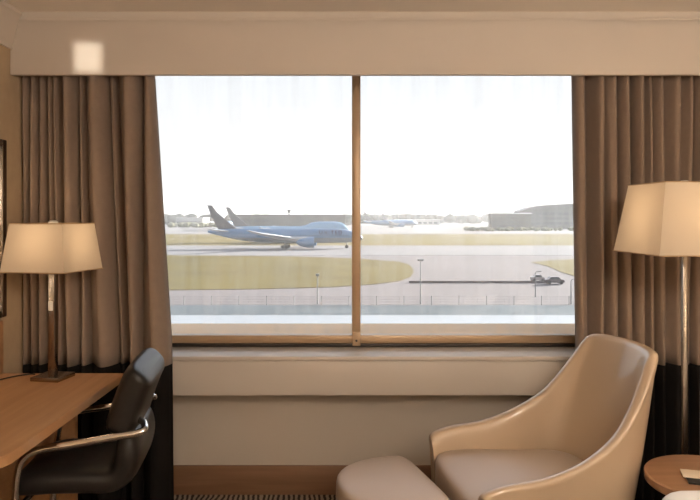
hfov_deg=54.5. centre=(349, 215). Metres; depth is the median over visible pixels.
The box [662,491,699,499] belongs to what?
bed
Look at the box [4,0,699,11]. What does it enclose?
ceiling
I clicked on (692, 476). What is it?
booklet
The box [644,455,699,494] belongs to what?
side table
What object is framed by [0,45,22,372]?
wall
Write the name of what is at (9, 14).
trim
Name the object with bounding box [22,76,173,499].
curtain
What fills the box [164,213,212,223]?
woodland
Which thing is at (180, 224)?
woodland
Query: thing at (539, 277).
car
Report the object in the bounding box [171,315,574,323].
annex roof
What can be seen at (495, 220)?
terminal building
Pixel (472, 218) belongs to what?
woodland
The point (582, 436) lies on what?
armchair
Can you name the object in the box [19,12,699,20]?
trim
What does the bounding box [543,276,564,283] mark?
car
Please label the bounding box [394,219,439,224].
terminal building
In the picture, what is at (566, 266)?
grass corner
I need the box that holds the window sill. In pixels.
[172,347,574,394]
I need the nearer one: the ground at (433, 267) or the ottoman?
the ottoman
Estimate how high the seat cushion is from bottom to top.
0.202 m
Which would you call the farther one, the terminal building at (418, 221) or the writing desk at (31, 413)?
the terminal building at (418, 221)
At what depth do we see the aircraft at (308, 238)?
274.77 m
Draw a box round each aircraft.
[207,205,362,248]
[226,207,349,229]
[364,212,416,227]
[380,213,415,225]
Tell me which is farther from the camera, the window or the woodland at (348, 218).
the woodland at (348, 218)
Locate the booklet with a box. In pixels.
[680,469,699,484]
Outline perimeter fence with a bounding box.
[170,296,574,304]
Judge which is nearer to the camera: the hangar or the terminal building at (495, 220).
the terminal building at (495, 220)
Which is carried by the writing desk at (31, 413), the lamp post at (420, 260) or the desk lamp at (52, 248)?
the desk lamp at (52, 248)
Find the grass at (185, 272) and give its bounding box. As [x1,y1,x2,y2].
[167,255,412,289]
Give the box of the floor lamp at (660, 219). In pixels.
[613,180,699,454]
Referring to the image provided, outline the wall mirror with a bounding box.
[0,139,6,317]
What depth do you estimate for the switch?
2.90 m
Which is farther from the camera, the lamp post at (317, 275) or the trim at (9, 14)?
the lamp post at (317, 275)
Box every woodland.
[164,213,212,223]
[167,222,216,227]
[225,214,351,225]
[343,213,487,223]
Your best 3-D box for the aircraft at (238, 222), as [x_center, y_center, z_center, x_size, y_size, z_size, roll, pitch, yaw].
[-30.813,4.335,342.000,63.400,17.600,57.200,0,0,0]
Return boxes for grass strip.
[165,234,573,244]
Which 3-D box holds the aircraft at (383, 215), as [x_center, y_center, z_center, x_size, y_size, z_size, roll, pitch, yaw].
[65.389,4.335,900.119,63.400,17.600,57.200,0,0,-40]
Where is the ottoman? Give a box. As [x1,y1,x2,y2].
[336,456,449,499]
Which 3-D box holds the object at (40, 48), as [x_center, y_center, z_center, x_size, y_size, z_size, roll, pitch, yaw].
[0.695,-0.791,3.135,4.510,0.287,0.030,0,0,0]
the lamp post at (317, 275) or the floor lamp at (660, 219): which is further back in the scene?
the lamp post at (317, 275)
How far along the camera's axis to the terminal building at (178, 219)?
900.05 m
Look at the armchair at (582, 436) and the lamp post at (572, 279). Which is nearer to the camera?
the armchair at (582, 436)
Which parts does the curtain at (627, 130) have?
fabric panel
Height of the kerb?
0.420 m
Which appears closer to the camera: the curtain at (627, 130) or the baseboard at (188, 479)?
the curtain at (627, 130)
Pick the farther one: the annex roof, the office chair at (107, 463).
the annex roof
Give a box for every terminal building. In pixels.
[176,217,209,222]
[237,215,345,225]
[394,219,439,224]
[488,213,531,229]
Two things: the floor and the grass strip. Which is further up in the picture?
the grass strip
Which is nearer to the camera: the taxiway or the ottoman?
the ottoman
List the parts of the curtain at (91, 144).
fabric panel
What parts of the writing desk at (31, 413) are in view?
panel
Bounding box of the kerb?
[409,281,544,282]
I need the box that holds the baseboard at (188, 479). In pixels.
[174,465,430,494]
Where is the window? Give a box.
[172,76,574,346]
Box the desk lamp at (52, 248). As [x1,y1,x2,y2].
[0,220,102,382]
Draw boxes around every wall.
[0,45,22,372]
[173,395,534,464]
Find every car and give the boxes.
[530,274,544,280]
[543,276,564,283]
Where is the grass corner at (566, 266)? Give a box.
[532,259,573,275]
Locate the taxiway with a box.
[166,245,573,254]
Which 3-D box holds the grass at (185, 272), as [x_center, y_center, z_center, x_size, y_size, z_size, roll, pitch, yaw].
[-48.543,13.140,176.015,129.201,0.040,114.255,0,0,0]
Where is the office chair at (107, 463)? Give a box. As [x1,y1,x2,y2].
[11,348,164,499]
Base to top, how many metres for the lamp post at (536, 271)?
4.251 m
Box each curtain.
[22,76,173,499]
[571,76,699,499]
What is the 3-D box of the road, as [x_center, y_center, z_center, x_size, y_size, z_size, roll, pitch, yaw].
[0.000,13.170,94.145,320.000,0.040,12.291,0,0,0]
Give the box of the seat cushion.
[435,449,581,499]
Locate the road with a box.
[170,305,574,314]
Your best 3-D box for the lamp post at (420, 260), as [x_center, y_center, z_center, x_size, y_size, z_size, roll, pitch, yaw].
[10.575,9.835,102.000,0.900,6.730,0.400,0,0,0]
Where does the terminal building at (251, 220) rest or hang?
on the apron
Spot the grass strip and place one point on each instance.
(171, 239)
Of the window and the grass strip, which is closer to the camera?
the window
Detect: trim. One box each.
[0,0,21,48]
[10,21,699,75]
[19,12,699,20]
[171,324,574,333]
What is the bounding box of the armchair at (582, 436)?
[429,334,657,499]
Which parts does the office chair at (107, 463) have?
seat rail, arm, seat, arm, backrest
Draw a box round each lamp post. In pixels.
[316,274,318,303]
[417,259,423,303]
[535,271,540,296]
[570,279,573,303]
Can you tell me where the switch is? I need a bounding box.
[48,301,52,310]
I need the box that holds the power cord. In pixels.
[0,373,34,379]
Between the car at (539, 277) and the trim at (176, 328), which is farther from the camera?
the car at (539, 277)
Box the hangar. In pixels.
[514,203,572,228]
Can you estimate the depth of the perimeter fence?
100.52 m
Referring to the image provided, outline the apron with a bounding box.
[165,221,572,232]
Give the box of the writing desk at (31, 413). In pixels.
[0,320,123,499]
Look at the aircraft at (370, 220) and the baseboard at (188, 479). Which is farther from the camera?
the aircraft at (370, 220)
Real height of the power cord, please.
0.006 m
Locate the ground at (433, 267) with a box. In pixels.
[165,233,574,303]
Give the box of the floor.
[174,495,335,499]
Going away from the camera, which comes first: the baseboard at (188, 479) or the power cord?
the power cord
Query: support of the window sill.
attached to the wall at (207, 429)
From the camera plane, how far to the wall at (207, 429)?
3.55 m

